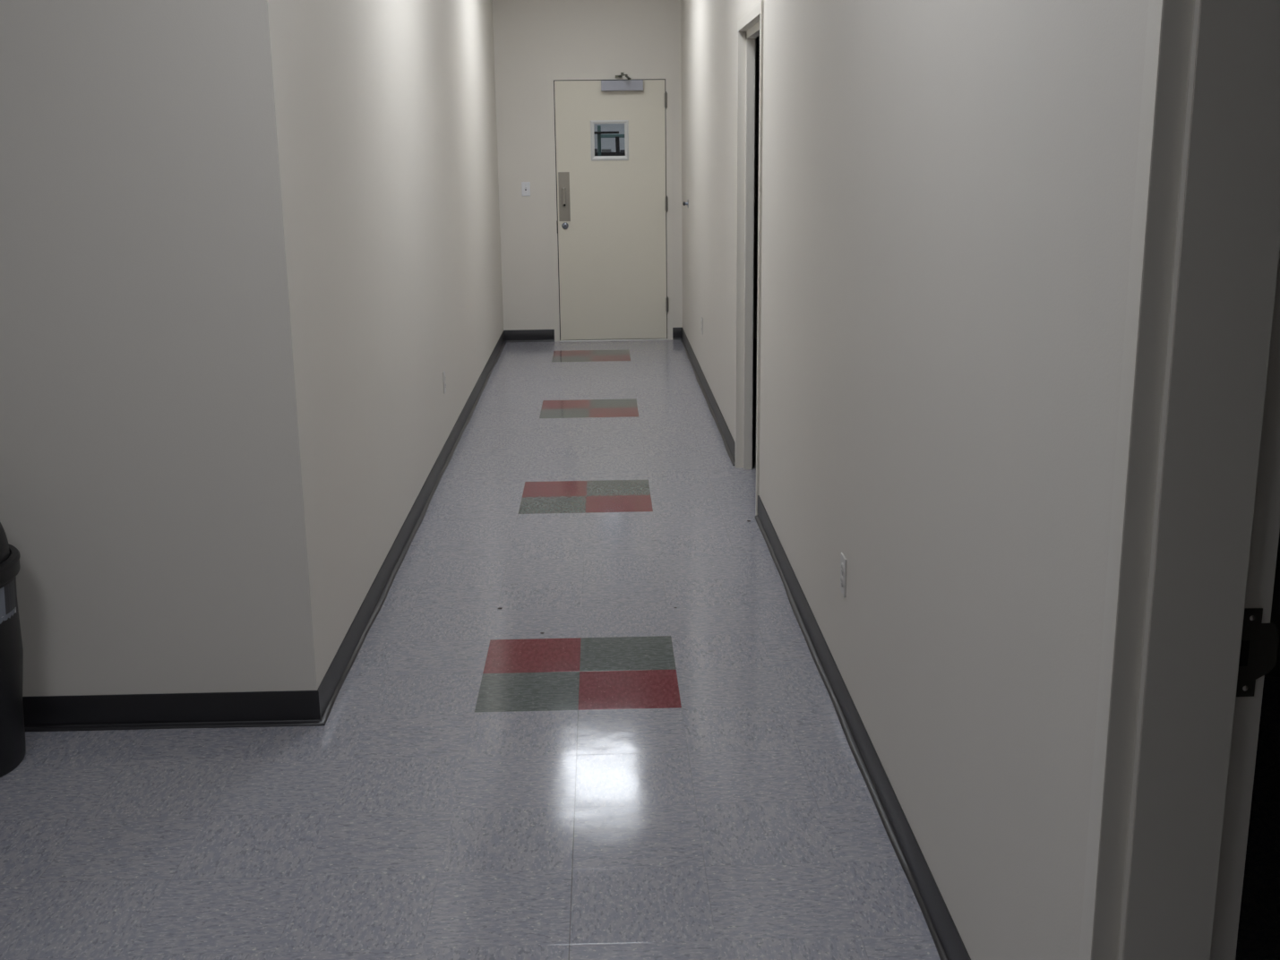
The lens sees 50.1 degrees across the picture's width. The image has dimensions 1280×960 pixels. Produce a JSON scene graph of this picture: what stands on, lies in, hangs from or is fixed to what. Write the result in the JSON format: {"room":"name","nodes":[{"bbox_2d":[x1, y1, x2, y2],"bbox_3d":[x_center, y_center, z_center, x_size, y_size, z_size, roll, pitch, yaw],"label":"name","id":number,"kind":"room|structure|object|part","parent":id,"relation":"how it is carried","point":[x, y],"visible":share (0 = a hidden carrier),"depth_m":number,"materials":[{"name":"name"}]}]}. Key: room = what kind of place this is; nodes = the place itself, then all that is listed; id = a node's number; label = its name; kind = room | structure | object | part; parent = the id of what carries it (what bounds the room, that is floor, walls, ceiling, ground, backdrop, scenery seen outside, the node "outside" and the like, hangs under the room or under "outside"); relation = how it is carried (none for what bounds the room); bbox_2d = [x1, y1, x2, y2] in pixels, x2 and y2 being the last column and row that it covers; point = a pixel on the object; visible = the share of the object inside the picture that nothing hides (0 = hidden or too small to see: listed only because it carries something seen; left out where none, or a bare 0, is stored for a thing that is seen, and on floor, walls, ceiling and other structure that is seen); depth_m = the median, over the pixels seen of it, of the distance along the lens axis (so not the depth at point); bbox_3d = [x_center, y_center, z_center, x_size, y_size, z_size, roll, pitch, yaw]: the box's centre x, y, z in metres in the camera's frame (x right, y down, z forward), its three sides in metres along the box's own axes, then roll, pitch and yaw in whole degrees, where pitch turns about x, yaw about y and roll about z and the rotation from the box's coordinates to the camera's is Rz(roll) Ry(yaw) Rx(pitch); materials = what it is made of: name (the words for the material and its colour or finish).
{"room":"hallway","nodes":[
{"label":"hallway","id":0,"kind":"room"},
{"bbox_2d":[0,0,274,696],"bbox_3d":[-2.979,-0.755,3.611,3.828,3.050,0.120,-1,14,-1],"label":"wall","id":1,"kind":"structure","parent":0,"point":[130,506],"depth_m":3.70,"materials":[{"name":"paint"}]},
{"bbox_2d":[220,0,503,691],"bbox_3d":[-1.119,-1.715,7.442,0.120,3.050,7.909,-1,14,-1],"label":"wall","id":2,"kind":"structure","parent":0,"point":[364,134],"depth_m":4.58,"materials":[{"name":"paint"}]},
{"bbox_2d":[22,329,554,732],"bbox_3d":[-2.800,-0.250,7.738,4.377,0.102,7.932,-1,14,-1],"label":"baseboard","id":3,"kind":"structure","parent":2,"relation":"attached to","point":[288,708],"depth_m":3.95,"materials":[{"name":"plastic"}]},
{"bbox_2d":[442,370,446,394],"bbox_3d":[-1.027,-0.515,7.207,0.008,0.114,0.070,-1,14,-1],"label":"wall outlet","id":4,"kind":"object","parent":2,"relation":"attached to","point":[443,373],"visible":1,"depth_m":7.19,"materials":[{"name":"plastic"}]},
{"bbox_2d":[491,0,759,338],"bbox_3d":[1.591,-2.717,11.412,5.772,3.050,0.120,-1,14,-1],"label":"wall","id":5,"kind":"structure","parent":0,"point":[534,39],"depth_m":11.17,"materials":[{"name":"paint"}]},
{"bbox_2d":[521,181,530,196],"bbox_3d":[-0.945,-2.408,11.341,0.070,0.114,0.019,-1,14,-1],"label":"light switch","id":6,"kind":"object","parent":5,"relation":"attached to","point":[525,185],"visible":1,"depth_m":11.34,"materials":[{"name":"plastic"}]},
{"bbox_2d":[547,72,672,341],"bbox_3d":[-0.234,-2.237,11.350,1.006,2.188,0.382,-1,14,-1],"label":"door","id":7,"kind":"structure","parent":5,"relation":"in","point":[612,233],"depth_m":11.40,"materials":[{"name":"metal"}]},
{"bbox_3d":[-0.628,-2.350,11.366,0.092,0.400,0.004,-1,14,-1],"label":"pull plate","id":8,"kind":"part","parent":7,"relation":"part of","materials":[{"name":"metal"}]},
{"bbox_3d":[-0.135,-3.254,11.033,0.128,0.064,0.242,-1,14,-1],"label":"closer arm","id":9,"kind":"part","parent":7,"relation":"part of","materials":[{"name":"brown metal"}]},
{"bbox_2d":[0,338,1279,959],"bbox_3d":[-0.177,-0.103,7.436,10.000,0.100,20.900,-1,14,-1],"label":"floor","id":10,"kind":"structure","parent":0,"point":[638,776],"depth_m":3.62,"materials":[{"name":"tile"}]},
{"bbox_2d":[0,522,25,777],"bbox_3d":[-1.864,0.407,3.624,0.454,0.761,0.454,-1,14,-1],"label":"trash bin","id":11,"kind":"object","parent":10,"relation":"on","point":[12,745],"visible":1,"depth_m":3.63,"materials":[{"name":"black plastic"}]},
{"bbox_2d":[593,125,625,155],"bbox_3d":[-0.051,-3.212,14.460,2.118,2.600,0.790,-1,14,-1],"label":"rack","id":12,"kind":"object","parent":10,"relation":"on","point":[598,133],"visible":0.19,"depth_m":14.04,"materials":[{"name":"black metal"}]},
{"bbox_2d":[601,148,610,152],"bbox_3d":[-0.353,-3.461,14.386,0.100,0.032,0.400,-1,14,-1],"label":"crate","id":13,"kind":"object","parent":12,"relation":"on","point":[603,150],"visible":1,"depth_m":14.19,"materials":[{"name":"grey metal"}]},
{"bbox_2d":[594,151,625,155],"bbox_3d":[-0.065,-3.445,14.475,2.100,0.045,0.650,-1,14,-1],"label":"shelf","id":14,"kind":"object","parent":12,"relation":"attached to","point":[596,153],"depth_m":14.15,"materials":[{"name":"metal"}]},
{"bbox_2d":[680,0,1148,959],"bbox_3d":[0.649,-0.949,4.226,0.186,3.050,14.620,-1,14,-1],"label":"wall","id":15,"kind":"structure","parent":0,"point":[949,185],"depth_m":2.69,"materials":[{"name":"paint"}]},
{"bbox_2d":[682,200,688,207],"bbox_3d":[0.353,-2.139,10.610,0.042,0.068,0.068,-1,14,-1],"label":"door stop","id":16,"kind":"object","parent":15,"relation":"attached to","point":[684,203],"visible":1,"depth_m":10.60,"materials":[{"name":"silver metal"}]},
{"bbox_2d":[701,317,703,335],"bbox_3d":[0.421,-1.050,9.334,0.008,0.114,0.070,-1,14,-1],"label":"wall outlet","id":17,"kind":"object","parent":15,"relation":"attached to","point":[701,317],"visible":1,"depth_m":9.31,"materials":[{"name":"plastic"}]},
{"bbox_2d":[672,327,735,465],"bbox_3d":[0.389,-0.685,9.365,0.083,0.102,4.750,-1,14,-1],"label":"baseboard","id":18,"kind":"structure","parent":15,"relation":"attached to","point":[678,333],"depth_m":8.78,"materials":[{"name":"plastic"}]},
{"bbox_2d":[734,0,764,515],"bbox_3d":[0.534,-1.013,6.325,0.085,2.180,1.006,-1,14,-1],"label":"door","id":19,"kind":"structure","parent":15,"relation":"in","point":[750,27],"depth_m":6.67,"materials":[{"name":"metal"}]},
{"bbox_2d":[840,552,846,597],"bbox_3d":[0.581,0.271,3.927,0.008,0.114,0.070,-1,14,-1],"label":"wall outlet","id":20,"kind":"object","parent":15,"relation":"attached to","point":[843,563],"visible":1,"depth_m":3.91,"materials":[{"name":"plastic"}]},
{"bbox_2d":[840,575,842,586],"bbox_3d":[0.579,0.290,3.931,0.002,0.034,0.034,-1,14,-1],"label":"receptacle","id":21,"kind":"object","parent":20,"relation":"attached to","point":[841,576],"depth_m":3.93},
{"bbox_2d":[841,562,843,574],"bbox_3d":[0.578,0.253,3.922,0.002,0.034,0.034,-1,14,-1],"label":"receptacle","id":22,"kind":"object","parent":20,"relation":"attached to","point":[842,563],"depth_m":3.91,"materials":[{"name":"white plastic"}]},
{"bbox_2d":[755,495,970,959],"bbox_3d":[0.576,0.606,4.079,0.022,0.102,4.128,-1,14,-1],"label":"baseboard","id":23,"kind":"structure","parent":15,"relation":"attached to","point":[948,941],"depth_m":3.52,"materials":[{"name":"plastic"}]},
{"bbox_2d":[1078,0,1279,959],"bbox_3d":[0.748,0.204,1.342,0.218,2.180,1.006,-1,14,-1],"label":"door","id":24,"kind":"structure","parent":15,"relation":"in","point":[1189,641],"depth_m":1.76,"materials":[{"name":"metal"}]},
{"bbox_3d":[0.819,0.229,1.819,0.054,0.124,0.002,-1,14,-1],"label":"strike plate","id":25,"kind":"part","parent":24,"relation":"part of","materials":[{"name":"brown metal"}]},
{"bbox_2d":[593,123,1279,677],"bbox_3d":[0.703,-1.660,7.133,8.000,3.050,20.600,-1,14,-1],"label":"wall","id":26,"kind":"structure","parent":0,"point":[1275,618],"depth_m":4.22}
]}

